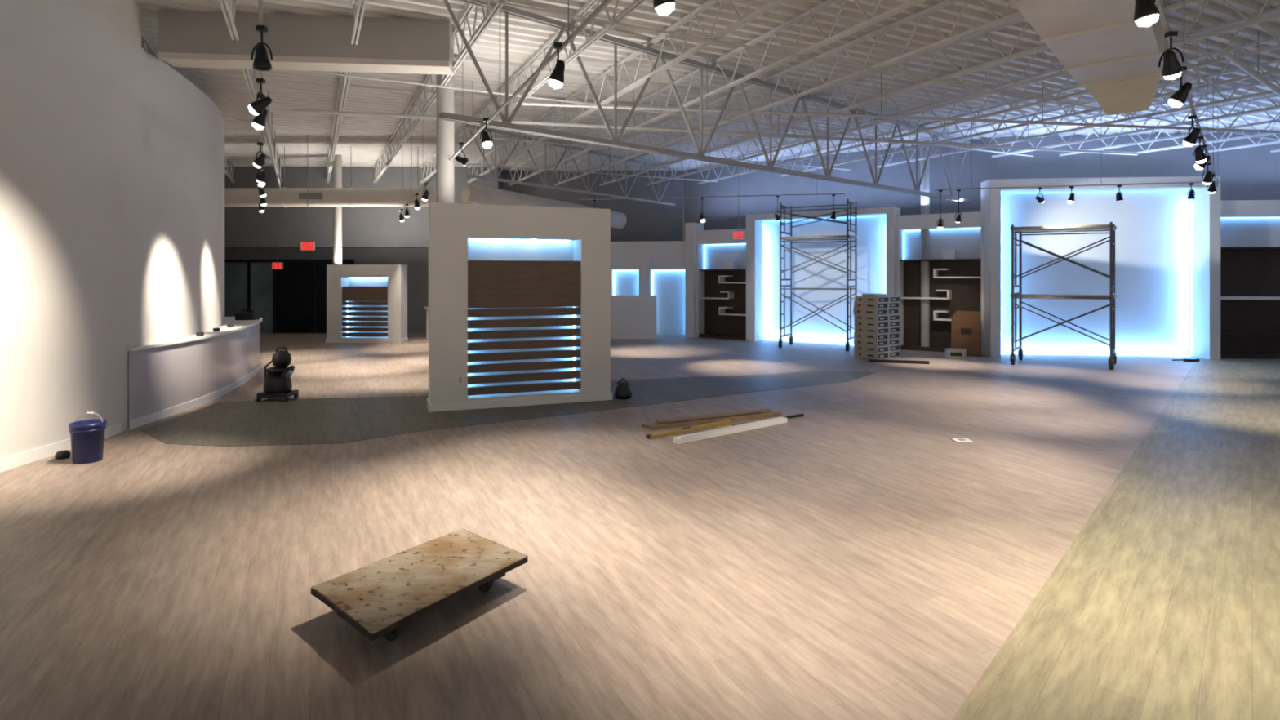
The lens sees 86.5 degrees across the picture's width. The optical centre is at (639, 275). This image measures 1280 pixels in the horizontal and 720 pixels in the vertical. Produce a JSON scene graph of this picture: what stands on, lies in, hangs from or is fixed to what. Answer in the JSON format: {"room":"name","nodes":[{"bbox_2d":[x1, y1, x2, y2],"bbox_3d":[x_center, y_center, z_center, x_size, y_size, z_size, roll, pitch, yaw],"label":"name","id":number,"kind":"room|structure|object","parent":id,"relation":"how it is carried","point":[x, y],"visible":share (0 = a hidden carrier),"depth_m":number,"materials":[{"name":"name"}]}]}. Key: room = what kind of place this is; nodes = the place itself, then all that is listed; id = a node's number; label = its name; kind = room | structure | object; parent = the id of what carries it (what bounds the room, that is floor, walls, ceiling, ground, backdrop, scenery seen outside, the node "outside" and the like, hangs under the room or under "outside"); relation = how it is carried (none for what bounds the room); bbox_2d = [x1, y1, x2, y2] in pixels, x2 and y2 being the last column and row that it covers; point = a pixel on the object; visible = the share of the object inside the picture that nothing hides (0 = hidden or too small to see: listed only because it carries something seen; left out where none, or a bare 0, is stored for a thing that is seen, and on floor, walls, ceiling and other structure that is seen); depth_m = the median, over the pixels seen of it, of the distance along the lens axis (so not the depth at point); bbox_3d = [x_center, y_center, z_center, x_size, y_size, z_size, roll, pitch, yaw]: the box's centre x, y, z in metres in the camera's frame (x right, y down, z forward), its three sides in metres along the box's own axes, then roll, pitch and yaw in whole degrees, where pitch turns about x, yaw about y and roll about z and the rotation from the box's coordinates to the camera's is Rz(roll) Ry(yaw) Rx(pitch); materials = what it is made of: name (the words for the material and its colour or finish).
{"room":"unfinished retail store","nodes":[
{"label":"unfinished retail store","id":0,"kind":"room"},
{"bbox_2d":[0,0,224,459],"bbox_3d":[-7.265,-0.650,6.988,4.721,4.500,19.994,0,0,-28],"label":"wall","id":1,"kind":"structure","parent":0,"point":[112,160],"depth_m":6.54,"materials":[{"name":"white paint"}]},
{"bbox_2d":[0,422,120,472],"bbox_3d":[-4.960,1.550,2.003,0.078,0.100,9.833,0,0,-4],"label":"baseboard","id":2,"kind":"structure","parent":1,"relation":"attached to","point":[14,461],"depth_m":5.90,"materials":[{"name":"white paint"}]},
{"bbox_2d":[224,166,502,248],"bbox_3d":[-8.850,-1.825,18.520,10.100,2.150,0.640,0,0,0],"label":"wall","id":3,"kind":"structure","parent":0,"point":[245,227],"depth_m":18.20,"materials":[{"name":"grey paint"}]},
{"bbox_2d":[224,170,683,333],"bbox_3d":[-6.375,-0.650,18.925,15.150,4.500,0.150,0,0,0],"label":"wall","id":4,"kind":"structure","parent":0,"point":[646,221],"depth_m":18.85,"materials":[{"name":"grey paint"}]},
{"bbox_2d":[224,259,354,333],"bbox_3d":[-10.250,0.585,18.750,4.700,2.030,0.100,0,0,0],"label":"window","id":5,"kind":"structure","parent":4,"relation":"in","point":[292,299],"depth_m":18.76,"materials":[{"name":"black glass"}]},
{"bbox_2d":[0,333,1279,719],"bbox_3d":[1.000,1.649,8.100,30.000,0.103,22.200,0,0,0],"label":"floor","id":6,"kind":"structure","parent":0,"point":[850,557],"depth_m":3.93,"materials":[{"name":"beige wood"}]},
{"bbox_2d":[54,449,71,459],"bbox_3d":[-5.050,1.570,5.950,0.110,0.060,0.110,0,0,0],"label":"tape roll","id":7,"kind":"object","parent":6,"relation":"on","point":[65,454],"visible":1,"depth_m":5.92,"materials":[{"name":"black plastic"}]},
{"bbox_2d":[68,412,106,464],"bbox_3d":[-4.750,1.391,5.850,0.258,0.418,0.254,0,0,0],"label":"bucket","id":8,"kind":"object","parent":6,"relation":"on","point":[87,436],"visible":1,"depth_m":5.77,"materials":[{"name":"plastic"}]},
{"bbox_2d":[128,316,262,429],"bbox_3d":[-6.138,1.180,9.890,0.861,0.840,5.879,0,0,-25],"label":"reception desk","id":9,"kind":"object","parent":6,"relation":"on","point":[168,378],"depth_m":8.15,"materials":[{"name":"white paint"}]},
{"bbox_2d":[235,309,261,319],"bbox_3d":[-6.700,0.674,11.625,0.300,0.172,0.250,0,0,0],"label":"box","id":10,"kind":"object","parent":9,"relation":"on","point":[242,316],"visible":1,"depth_m":11.50,"materials":[{"name":"black plastic"}]},
{"bbox_2d":[333,154,342,264],"bbox_3d":[-7.300,-0.650,16.400,0.198,4.500,0.198,0,0,0],"label":"column","id":11,"kind":"structure","parent":6,"relation":"on","point":[337,163],"depth_m":16.32,"materials":[{"name":"paint"}]},
{"bbox_2d":[325,264,408,343],"bbox_3d":[-6.516,0.675,16.240,1.830,1.850,0.420,0,0,3],"label":"wall","id":12,"kind":"structure","parent":6,"relation":"on","point":[366,303],"depth_m":16.09,"materials":[{"name":"white paint"}]},
{"bbox_2d":[311,528,527,640],"bbox_3d":[-1.050,1.522,3.310,0.609,0.156,0.986,0,0,35],"label":"dolly","id":13,"kind":"object","parent":6,"relation":"on","point":[384,597],"visible":1,"depth_m":3.21,"materials":[{"name":"brown wood"}]},
{"bbox_2d":[423,306,428,338],"bbox_3d":[-5.000,1.100,17.350,0.900,1.000,0.400,0,0,0],"label":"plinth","id":14,"kind":"object","parent":6,"relation":"on","point":[427,307],"visible":0.14,"depth_m":17.20,"materials":[{"name":"white paint"}]},
{"bbox_2d":[139,370,875,446],"bbox_3d":[-0.512,1.598,8.787,9.937,0.004,2.793,0,0,-20],"label":"carpet","id":15,"kind":"object","parent":6,"relation":"on","point":[335,420],"visible":0.87,"depth_m":7.90,"materials":[{"name":"grey carpet"}]},
{"bbox_2d":[256,346,298,401],"bbox_3d":[-4.646,1.259,8.750,0.408,0.682,0.330,0,0,0],"label":"shop vacuum","id":16,"kind":"object","parent":15,"relation":"on","point":[277,380],"visible":1,"depth_m":8.65,"materials":[{"name":"black plastic"}]},
{"bbox_2d":[435,56,460,203],"bbox_3d":[-2.570,-0.650,8.980,0.395,4.500,0.395,0,0,0],"label":"column","id":17,"kind":"structure","parent":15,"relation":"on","point":[445,97],"depth_m":8.88,"materials":[{"name":"paint"}]},
{"bbox_2d":[426,202,612,412],"bbox_3d":[-1.484,0.375,8.523,2.250,2.450,0.440,0,0,-20],"label":"wall","id":18,"kind":"structure","parent":15,"relation":"on","point":[519,296],"depth_m":8.40,"materials":[{"name":"white paint"}]},
{"bbox_2d":[613,377,631,399],"bbox_3d":[-0.220,1.467,8.850,0.238,0.266,0.238,0,0,0],"label":"tool bag","id":19,"kind":"object","parent":15,"relation":"on","point":[623,390],"visible":1,"depth_m":8.77,"materials":[{"name":"black fabric"}]},
{"bbox_2d":[610,295,657,339],"bbox_3d":[-0.205,1.060,17.235,1.284,1.080,0.369,0,0,5],"label":"half wall","id":20,"kind":"structure","parent":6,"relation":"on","point":[632,317],"depth_m":17.21,"materials":[{"name":"white paint"}]},
{"bbox_2d":[610,240,684,334],"bbox_3d":[-0.298,0.350,18.252,3.200,2.500,0.450,0,0,8],"label":"display","id":21,"kind":"object","parent":6,"relation":"on","point":[657,268],"visible":0.35,"depth_m":18.22,"materials":[{"name":"white paint"}]},
{"bbox_2d":[645,419,730,439],"bbox_3d":[0.521,1.581,7.012,1.139,0.037,0.054,0,0,-39],"label":"plank","id":22,"kind":"object","parent":6,"relation":"on","point":[727,421],"visible":1,"depth_m":6.95,"materials":[{"name":"brown wood"}]},
{"bbox_2d":[641,408,782,430],"bbox_3d":[0.836,1.571,7.482,1.702,0.055,0.317,0,0,-29],"label":"plank","id":23,"kind":"object","parent":6,"relation":"on","point":[759,413],"visible":0.98,"depth_m":7.42,"materials":[{"name":"brown wood"}]},
{"bbox_2d":[684,222,746,340],"bbox_3d":[2.031,0.125,17.315,1.750,2.950,0.520,0,0,36],"label":"display","id":24,"kind":"object","parent":6,"relation":"on","point":[715,262],"visible":0.84,"depth_m":17.50,"materials":[{"name":"white paint"}]},
{"bbox_2d":[672,416,787,444],"bbox_3d":[0.958,1.568,6.941,1.554,0.062,0.090,0,0,-38],"label":"trim board","id":25,"kind":"object","parent":6,"relation":"on","point":[682,439],"visible":1,"depth_m":6.84,"materials":[{"name":"white paint"}]},
{"bbox_2d":[711,413,804,429],"bbox_3d":[1.299,1.580,7.351,1.326,0.036,0.036,0,0,-34],"label":"pole","id":26,"kind":"object","parent":6,"relation":"on","point":[797,415],"visible":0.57,"depth_m":7.26,"materials":[{"name":"black metal"}]},
{"bbox_2d":[777,199,857,351],"bbox_3d":[3.920,-0.001,14.965,1.545,3.199,0.903,0,0,30],"label":"scaffold tower","id":27,"kind":"object","parent":6,"relation":"on","point":[828,238],"visible":0.94,"depth_m":14.91,"materials":[{"name":"metal"}]},
{"bbox_2d":[746,206,900,345],"bbox_3d":[4.162,0.065,15.765,3.500,3.070,0.550,0,0,36],"label":"display","id":28,"kind":"object","parent":6,"relation":"on","point":[876,226],"visible":0.8,"depth_m":16.06,"materials":[{"name":"white paint"}]},
{"bbox_2d":[853,293,900,359],"bbox_3d":[4.646,0.980,13.333,0.785,1.239,0.552,0,0,-37],"label":"cartons","id":29,"kind":"object","parent":6,"relation":"on","point":[877,317],"visible":1,"depth_m":13.10},
{"bbox_2d":[868,359,928,364],"bbox_3d":[4.745,1.577,12.470,1.066,0.045,0.236,0,0,16],"label":"rubber mat","id":30,"kind":"object","parent":6,"relation":"on","point":[869,360],"visible":1,"depth_m":12.39,"materials":[{"name":"black rubber"}]},
{"bbox_2d":[920,139,929,346],"bbox_3d":[6.100,-0.650,14.550,0.178,4.500,0.178,0,0,0],"label":"column","id":31,"kind":"structure","parent":6,"relation":"on","point":[925,184],"depth_m":14.47,"materials":[{"name":"grey paint"}]},
{"bbox_2d":[896,211,983,355],"bbox_3d":[6.324,0.160,14.291,1.710,2.880,0.380,0,0,36],"label":"display","id":32,"kind":"object","parent":6,"relation":"on","point":[954,260],"visible":0.84,"depth_m":14.37,"materials":[{"name":"brown wood"}]},
{"bbox_2d":[945,348,965,359],"bbox_3d":[6.095,1.508,13.139,0.335,0.183,0.272,0,0,14],"label":"carton","id":33,"kind":"object","parent":6,"relation":"on","point":[957,353],"visible":1,"depth_m":13.02,"materials":[{"name":"white cardboard"}]},
{"bbox_2d":[951,311,980,356],"bbox_3d":[6.505,1.160,13.559,0.520,0.880,0.202,0,0,36],"label":"cartons","id":34,"kind":"object","parent":6,"relation":"on","point":[965,325],"visible":0.88,"depth_m":13.49,"materials":[{"name":"cardboard"}]},
{"bbox_2d":[1009,222,1116,369],"bbox_3d":[7.585,0.350,12.180,1.740,2.499,0.986,0,0,25],"label":"scaffold tower","id":35,"kind":"object","parent":6,"relation":"on","point":[1111,228],"visible":1,"depth_m":12.08,"materials":[{"name":"metal"}]},
{"bbox_2d":[980,176,1220,359],"bbox_3d":[8.957,-0.140,13.366,4.150,3.480,0.550,0,0,6],"label":"display","id":36,"kind":"object","parent":6,"relation":"on","point":[1167,243],"visible":0.87,"depth_m":13.50,"materials":[{"name":"white paint"}]},
{"bbox_2d":[1220,200,1279,359],"bbox_3d":[13.285,0.085,12.977,4.520,3.030,0.380,0,0,6],"label":"display","id":37,"kind":"object","parent":6,"relation":"on","point":[1250,229],"visible":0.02,"depth_m":13.26,"materials":[{"name":"brown wood"}]},
{"bbox_2d":[134,0,1279,170],"bbox_3d":[-1.609,-2.930,6.755,41.001,0.060,37.560,0,0,-26],"label":"ceiling","id":38,"kind":"structure","parent":0,"point":[288,90],"depth_m":10.06,"materials":[{"name":"paint"}]},
{"bbox_2d":[141,31,235,182],"bbox_3d":[-8.271,-2.660,12.882,0.061,0.436,11.417,0,0,-26],"label":"joist","id":39,"kind":"object","parent":38,"relation":"attached to","point":[146,45],"visible":0.24,"depth_m":16.01,"materials":[{"name":"paint"}]},
{"bbox_2d":[218,0,239,40],"bbox_3d":[-1.873,-2.660,2.259,0.061,0.436,10.717,0,0,-26],"label":"joist","id":40,"kind":"object","parent":38,"relation":"attached to","point":[231,13],"visible":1,"depth_m":6.63,"materials":[{"name":"paint"}]},
{"bbox_2d":[257,0,262,188],"bbox_3d":[-4.450,-2.200,8.000,0.022,1.400,14.637,0,0,-29],"label":"track","id":41,"kind":"object","parent":38,"relation":"hanging from","point":[260,2],"visible":0.37,"depth_m":4.05,"materials":[{"name":"black metal"}]},
{"bbox_2d":[253,142,266,168],"bbox_3d":[-4.311,-1.357,7.700,0.121,0.286,0.128,0,0,-38],"label":"track spotlight","id":42,"kind":"object","parent":41,"relation":"hanging from","point":[258,162],"visible":1,"depth_m":7.67,"materials":[{"name":"black metal"}]},
{"bbox_2d":[252,93,267,129],"bbox_3d":[-3.162,-1.355,5.651,0.111,0.289,0.114,0,0,43],"label":"track spotlight","id":43,"kind":"object","parent":41,"relation":"hanging from","point":[259,122],"visible":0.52,"depth_m":5.62,"materials":[{"name":"black metal"}]},
{"bbox_2d":[248,78,272,115],"bbox_3d":[-2.908,-1.361,5.203,0.155,0.279,0.126,0,0,-38],"label":"track spotlight","id":44,"kind":"object","parent":41,"relation":"hanging from","point":[255,108],"visible":1,"depth_m":5.18,"materials":[{"name":"black metal"}]},
{"bbox_2d":[250,25,272,71],"bbox_3d":[-2.276,-1.372,4.100,0.103,0.257,0.105,0,0,45],"label":"track spotlight","id":45,"kind":"object","parent":41,"relation":"hanging from","point":[261,62],"visible":1,"depth_m":4.08,"materials":[{"name":"black metal"}]},
{"bbox_2d":[256,161,266,183],"bbox_3d":[-5.011,-1.356,9.004,0.118,0.288,0.122,0,0,-21],"label":"track spotlight","id":46,"kind":"object","parent":41,"relation":"hanging from","point":[260,179],"visible":0.94,"depth_m":8.97,"materials":[{"name":"black metal"}]},
{"bbox_2d":[241,68,282,182],"bbox_3d":[-7.045,-2.660,12.921,0.061,0.436,11.417,0,0,-26],"label":"joist","id":47,"kind":"object","parent":38,"relation":"attached to","point":[252,73],"visible":0.44,"depth_m":9.80,"materials":[{"name":"paint"}]},
{"bbox_2d":[264,90,280,187],"bbox_3d":[-7.300,-2.538,13.600,0.050,0.725,9.839,0,0,-27],"label":"pipe","id":48,"kind":"object","parent":38,"relation":"hanging from","point":[270,144],"visible":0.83,"depth_m":12.20,"materials":[{"name":"metal"}]},
{"bbox_2d":[271,183,283,269],"bbox_3d":[-9.600,-1.530,18.014,0.280,2.740,0.053,0,0,0],"label":"exit sign","id":49,"kind":"object","parent":38,"relation":"hanging from","point":[275,265],"visible":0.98,"depth_m":18.00,"materials":[{"name":"red plastic"}]},
{"bbox_2d":[158,9,453,75],"bbox_3d":[-3.722,-2.632,7.719,3.100,0.535,0.322,0,0,-6],"label":"air duct","id":50,"kind":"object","parent":38,"relation":"attached to","point":[187,38],"depth_m":7.59,"materials":[{"name":"paint"}]},
{"bbox_2d":[300,134,315,250],"bbox_3d":[-6.850,-1.705,14.014,0.280,2.390,0.053,0,0,0],"label":"exit sign","id":51,"kind":"object","parent":38,"relation":"hanging from","point":[304,246],"visible":1,"depth_m":14.00,"materials":[{"name":"red plastic"}]},
{"bbox_2d":[224,146,435,207],"bbox_3d":[-8.400,-2.214,15.286,8.200,1.372,0.472,0,0,0],"label":"duct","id":52,"kind":"object","parent":38,"relation":"hanging from","point":[284,197],"visible":0.56,"depth_m":15.11,"materials":[{"name":"metal"}]},
{"bbox_2d":[326,71,351,183],"bbox_3d":[-5.819,-2.660,12.960,0.061,0.436,11.417,0,0,-26],"label":"joist","id":53,"kind":"object","parent":38,"relation":"attached to","point":[335,126],"visible":0.73,"depth_m":11.26,"materials":[{"name":"paint"}]},
{"bbox_2d":[351,0,366,44],"bbox_3d":[-0.669,-2.660,2.343,0.061,0.436,10.817,0,0,-26],"label":"joist","id":54,"kind":"object","parent":38,"relation":"attached to","point":[359,8],"visible":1,"depth_m":6.68,"materials":[{"name":"paint"}]},
{"bbox_2d":[373,0,506,182],"bbox_3d":[-2.040,-2.660,7.735,0.061,0.436,22.917,0,0,-26],"label":"joist","id":55,"kind":"object","parent":38,"relation":"attached to","point":[490,15],"visible":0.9,"depth_m":9.60,"materials":[{"name":"paint"}]},
{"bbox_2d":[399,0,612,212],"bbox_3d":[-2.550,-2.200,9.050,0.022,1.400,15.444,0,0,-24],"label":"track","id":56,"kind":"object","parent":38,"relation":"hanging from","point":[605,2],"visible":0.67,"depth_m":5.44,"materials":[{"name":"white metal"}]},
{"bbox_2d":[454,142,468,166],"bbox_3d":[-2.014,-1.369,7.693,0.129,0.262,0.157,0,0,0],"label":"track spotlight","id":57,"kind":"object","parent":56,"relation":"hanging from","point":[463,161],"visible":1,"depth_m":7.68,"materials":[{"name":"black metal"}]},
{"bbox_2d":[480,117,493,148],"bbox_3d":[-1.464,-1.355,6.490,0.115,0.290,0.111,0,0,0],"label":"track spotlight","id":58,"kind":"object","parent":56,"relation":"hanging from","point":[486,142],"visible":1,"depth_m":6.47,"materials":[{"name":"black metal"}]},
{"bbox_2d":[548,42,564,88],"bbox_3d":[-0.540,-1.353,4.404,0.104,0.294,0.113,0,0,38],"label":"track spotlight","id":59,"kind":"object","parent":56,"relation":"hanging from","point":[556,79],"visible":1,"depth_m":4.37,"materials":[{"name":"black metal"}]},
{"bbox_2d":[653,0,675,15],"bbox_3d":[0.110,-1.354,3.151,0.111,0.292,0.119,0,0,0],"label":"track spotlight","id":60,"kind":"object","parent":56,"relation":"hanging from","point":[664,7],"visible":1,"depth_m":3.13,"materials":[{"name":"black metal"}]},
{"bbox_2d":[420,0,646,183],"bbox_3d":[-0.814,-2.660,7.774,0.061,0.436,22.917,0,0,-26],"label":"joist","id":61,"kind":"object","parent":38,"relation":"attached to","point":[635,4],"visible":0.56,"depth_m":8.44,"materials":[{"name":"paint"}]},
{"bbox_2d":[466,124,675,205],"bbox_3d":[-1.150,-2.315,15.250,0.082,0.978,6.730,0,0,38],"label":"girder","id":62,"kind":"object","parent":61,"relation":"attached to","point":[495,178],"visible":0.84,"depth_m":14.66,"materials":[{"name":"white metal"}]},
{"bbox_2d":[461,147,626,229],"bbox_3d":[-2.200,-2.066,16.700,4.573,1.668,0.437,0,0,-41],"label":"duct","id":63,"kind":"object","parent":38,"relation":"hanging from","point":[473,193],"visible":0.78,"depth_m":15.78,"materials":[{"name":"metal"}]},
{"bbox_2d":[467,0,786,182],"bbox_3d":[0.456,-2.660,7.723,0.061,0.436,22.917,0,0,-26],"label":"joist","id":64,"kind":"object","parent":38,"relation":"attached to","point":[746,19],"visible":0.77,"depth_m":8.44,"materials":[{"name":"paint"}]},
{"bbox_2d":[458,162,717,182],"bbox_3d":[-0.967,-2.430,16.202,6.600,0.024,0.023,0,0,-26],"label":"joist bridging","id":65,"kind":"object","parent":64,"relation":"attached to","point":[459,162],"visible":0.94,"depth_m":16.06,"materials":[{"name":"paint"}]},
{"bbox_2d":[403,129,849,170],"bbox_3d":[0.432,-2.430,13.546,9.800,0.024,0.023,0,0,-26],"label":"joist bridging","id":66,"kind":"object","parent":64,"relation":"attached to","point":[403,130],"visible":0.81,"depth_m":12.79,"materials":[{"name":"paint"}]},
{"bbox_2d":[303,71,1033,156],"bbox_3d":[2.011,-2.430,10.978,13.400,0.024,0.023,0,0,-26],"label":"joist bridging","id":67,"kind":"object","parent":64,"relation":"attached to","point":[317,72],"visible":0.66,"depth_m":9.59,"materials":[{"name":"paint"}]},
{"bbox_2d":[479,0,1279,141],"bbox_3d":[4.850,-2.430,9.021,19.600,0.024,0.023,0,0,-26],"label":"joist bridging","id":68,"kind":"object","parent":64,"relation":"attached to","point":[488,1],"visible":1,"depth_m":7.54,"materials":[{"name":"paint"}]},
{"bbox_2d":[579,193,844,199],"bbox_3d":[1.300,-2.200,13.100,5.099,1.400,0.022,0,0,11],"label":"track","id":69,"kind":"object","parent":38,"relation":"hanging from","point":[815,193],"visible":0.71,"depth_m":13.07,"materials":[{"name":"metal"}]},
{"bbox_2d":[292,80,1137,155],"bbox_3d":[2.300,-2.596,11.300,14.796,0.608,0.056,0,0,-13],"label":"pipe","id":70,"kind":"object","parent":38,"relation":"hanging from","point":[298,111],"visible":0.83,"depth_m":11.06,"materials":[{"name":"metal"}]},
{"bbox_2d":[509,0,926,185],"bbox_3d":[1.572,-2.660,7.987,0.061,0.436,23.417,0,0,-26],"label":"joist","id":71,"kind":"object","parent":38,"relation":"attached to","point":[873,20],"visible":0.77,"depth_m":8.43,"materials":[{"name":"paint"}]},
{"bbox_2d":[438,0,970,202],"bbox_3d":[2.475,-2.170,10.475,11.736,1.276,0.095,0,0,-41],"label":"girder","id":72,"kind":"object","parent":71,"relation":"attached to","point":[506,124],"visible":0.92,"depth_m":8.83,"materials":[{"name":"white metal"}]},
{"bbox_2d":[732,153,744,239],"bbox_3d":[2.350,-1.880,16.214,0.280,2.040,0.053,0,0,0],"label":"exit sign","id":73,"kind":"object","parent":38,"relation":"hanging from","point":[735,235],"visible":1,"depth_m":16.20,"materials":[{"name":"red plastic"}]},
{"bbox_2d":[554,0,1023,186],"bbox_3d":[2.820,-2.660,7.981,0.061,0.436,23.517,0,0,-26],"label":"joist","id":74,"kind":"object","parent":38,"relation":"attached to","point":[919,15],"visible":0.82,"depth_m":8.70,"materials":[{"name":"paint"}]},
{"bbox_2d":[517,62,1279,133],"bbox_3d":[5.950,-2.564,10.050,15.274,0.672,0.044,0,0,-9],"label":"pipe","id":75,"kind":"object","parent":38,"relation":"hanging from","point":[538,104],"visible":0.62,"depth_m":9.67,"materials":[{"name":"metal"}]},
{"bbox_2d":[599,0,1207,186],"bbox_3d":[4.046,-2.660,8.020,0.061,0.436,23.517,0,0,-26],"label":"joist","id":76,"kind":"object","parent":38,"relation":"attached to","point":[1188,2],"visible":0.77,"depth_m":9.30,"materials":[{"name":"paint"}]},
{"bbox_2d":[645,0,1279,185],"bbox_3d":[5.294,-2.660,8.013,0.061,0.436,23.417,0,0,-26],"label":"joist","id":77,"kind":"object","parent":38,"relation":"attached to","point":[1255,21],"visible":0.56,"depth_m":9.35,"materials":[{"name":"paint"}]},
{"bbox_2d":[697,6,1279,184],"bbox_3d":[6.629,-2.660,7.827,0.061,0.436,23.117,0,0,-26],"label":"joist","id":78,"kind":"object","parent":38,"relation":"attached to","point":[1219,60],"visible":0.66,"depth_m":10.24,"materials":[{"name":"paint"}]},
{"bbox_2d":[781,35,1279,176],"bbox_3d":[8.204,-2.660,7.146,0.061,0.436,21.517,0,0,-26],"label":"joist","id":79,"kind":"object","parent":38,"relation":"attached to","point":[1274,70],"visible":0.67,"depth_m":10.90,"materials":[{"name":"paint"}]},
{"bbox_2d":[934,181,1221,190],"bbox_3d":[7.300,-2.200,11.500,4.318,1.400,0.022,0,0,13],"label":"track","id":80,"kind":"object","parent":38,"relation":"hanging from","point":[1212,181],"visible":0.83,"depth_m":11.50,"materials":[{"name":"metal"}]},
{"bbox_2d":[936,190,944,229],"bbox_3d":[5.300,-1.152,12.006,0.106,0.696,0.103,0,0,-45],"label":"track spotlight","id":81,"kind":"object","parent":80,"relation":"hanging from","point":[940,226],"visible":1,"depth_m":11.99,"materials":[{"name":"black metal"}]},
{"bbox_2d":[1186,182,1195,199],"bbox_3d":[8.996,-1.372,11.100,0.106,0.256,0.103,0,0,-45],"label":"track spotlight","id":82,"kind":"object","parent":80,"relation":"hanging from","point":[1192,193],"visible":1,"depth_m":11.08,"materials":[{"name":"black metal"}]},
{"bbox_2d":[876,58,1279,168],"bbox_3d":[9.779,-2.660,6.465,0.061,0.436,20.117,0,0,-26],"label":"joist","id":83,"kind":"object","parent":38,"relation":"attached to","point":[1274,61],"visible":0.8,"depth_m":11.26,"materials":[{"name":"paint"}]},
{"bbox_2d":[1008,0,1168,115],"bbox_3d":[3.488,-2.425,5.462,0.860,0.950,7.600,0,0,41],"label":"duct","id":84,"kind":"object","parent":38,"relation":"hanging from","point":[1100,43],"visible":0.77,"depth_m":6.70,"materials":[{"name":"paint"}]},
{"bbox_2d":[991,77,1279,157],"bbox_3d":[11.354,-2.660,5.785,0.061,0.436,18.517,0,0,-26],"label":"joist","id":85,"kind":"object","parent":38,"relation":"attached to","point":[1258,83],"visible":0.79,"depth_m":11.42,"materials":[{"name":"paint"}]},
{"bbox_2d":[1059,94,1279,156],"bbox_3d":[12.209,-2.660,6.588,0.061,0.436,16.417,0,0,-26],"label":"joist","id":86,"kind":"object","parent":38,"relation":"attached to","point":[1252,100],"visible":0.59,"depth_m":12.07,"materials":[{"name":"paint"}]},
{"bbox_2d":[1154,0,1218,184],"bbox_3d":[5.400,-2.200,6.600,0.022,1.400,12.606,0,0,42],"label":"track","id":87,"kind":"object","parent":38,"relation":"hanging from","point":[1157,3],"visible":0.8,"depth_m":6.26,"materials":[{"name":"metal"}]},
{"bbox_2d":[1133,0,1159,26],"bbox_3d":[2.458,-1.352,3.298,0.104,0.295,0.110,0,0,41],"label":"track spotlight","id":88,"kind":"object","parent":87,"relation":"hanging from","point":[1146,13],"visible":1,"depth_m":3.27,"materials":[{"name":"black metal"}]},
{"bbox_2d":[1158,31,1184,79],"bbox_3d":[3.288,-1.356,4.206,0.122,0.288,0.120,0,0,0],"label":"track spotlight","id":89,"kind":"object","parent":87,"relation":"hanging from","point":[1172,68],"visible":1,"depth_m":4.18,"materials":[{"name":"black metal"}]},
{"bbox_2d":[1168,66,1192,107],"bbox_3d":[3.892,-1.356,4.908,0.122,0.288,0.118,0,0,0],"label":"track spotlight","id":90,"kind":"object","parent":87,"relation":"hanging from","point":[1179,98],"visible":0.95,"depth_m":4.87,"materials":[{"name":"black metal"}]},
{"bbox_2d":[1182,115,1200,146],"bbox_3d":[5.196,-1.356,6.411,0.121,0.288,0.117,0,0,22],"label":"track spotlight","id":91,"kind":"object","parent":87,"relation":"hanging from","point":[1189,140],"visible":1,"depth_m":6.38,"materials":[{"name":"black metal"}]},
{"bbox_2d":[1193,136,1207,163],"bbox_3d":[6.071,-1.355,7.364,0.115,0.290,0.111,0,0,31],"label":"track spotlight","id":92,"kind":"object","parent":87,"relation":"hanging from","point":[1200,157],"visible":1,"depth_m":7.34,"materials":[{"name":"black metal"}]},
{"bbox_2d":[1194,145,1211,170],"bbox_3d":[6.493,-1.357,7.857,0.134,0.285,0.125,0,0,0],"label":"track spotlight","id":93,"kind":"object","parent":87,"relation":"hanging from","point":[1200,166],"visible":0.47,"depth_m":7.83,"materials":[{"name":"black metal"}]},
{"bbox_2d":[1201,163,1213,185],"bbox_3d":[7.603,-1.355,9.111,0.115,0.290,0.110,0,0,-21],"label":"track spotlight","id":94,"kind":"object","parent":87,"relation":"hanging from","point":[1207,180],"visible":0.98,"depth_m":9.08,"materials":[{"name":"black metal"}]},
{"bbox_2d":[1206,173,1217,193],"bbox_3d":[8.506,-1.356,10.111,0.119,0.288,0.118,0,0,-13],"label":"track spotlight","id":95,"kind":"object","parent":87,"relation":"hanging from","point":[1211,189],"visible":0.76,"depth_m":10.08,"materials":[{"name":"black metal"}]},
{"bbox_2d":[1128,108,1279,154],"bbox_3d":[12.867,-2.660,7.797,0.061,0.436,13.417,0,0,-26],"label":"joist","id":96,"kind":"object","parent":38,"relation":"attached to","point":[1276,109],"visible":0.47,"depth_m":12.53,"materials":[{"name":"paint"}]},
{"bbox_2d":[1204,121,1279,153],"bbox_3d":[13.526,-2.660,9.005,0.061,0.436,10.417,0,0,-26],"label":"joist","id":97,"kind":"object","parent":38,"relation":"attached to","point":[1251,140],"visible":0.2,"depth_m":13.00,"materials":[{"name":"paint"}]},
{"bbox_2d":[1222,30,1279,96],"bbox_3d":[9.600,-2.610,9.800,8.560,0.580,0.060,0,0,-37],"label":"pipe","id":98,"kind":"object","parent":38,"relation":"hanging from","point":[1226,54],"visible":0.96,"depth_m":7.84,"materials":[{"name":"metal"}]},
{"bbox_2d":[683,137,997,240],"bbox_3d":[4.385,-0.650,16.574,7.771,4.500,0.120,0,0,36],"label":"wall","id":99,"kind":"structure","parent":0,"point":[979,166],"depth_m":16.29,"materials":[{"name":"grey paint"}]},
{"bbox_2d":[997,132,1279,200],"bbox_3d":[11.756,-0.650,13.860,8.548,4.500,0.120,0,0,6],"label":"wall","id":100,"kind":"structure","parent":0,"point":[1251,173],"depth_m":13.92,"materials":[{"name":"grey paint"}]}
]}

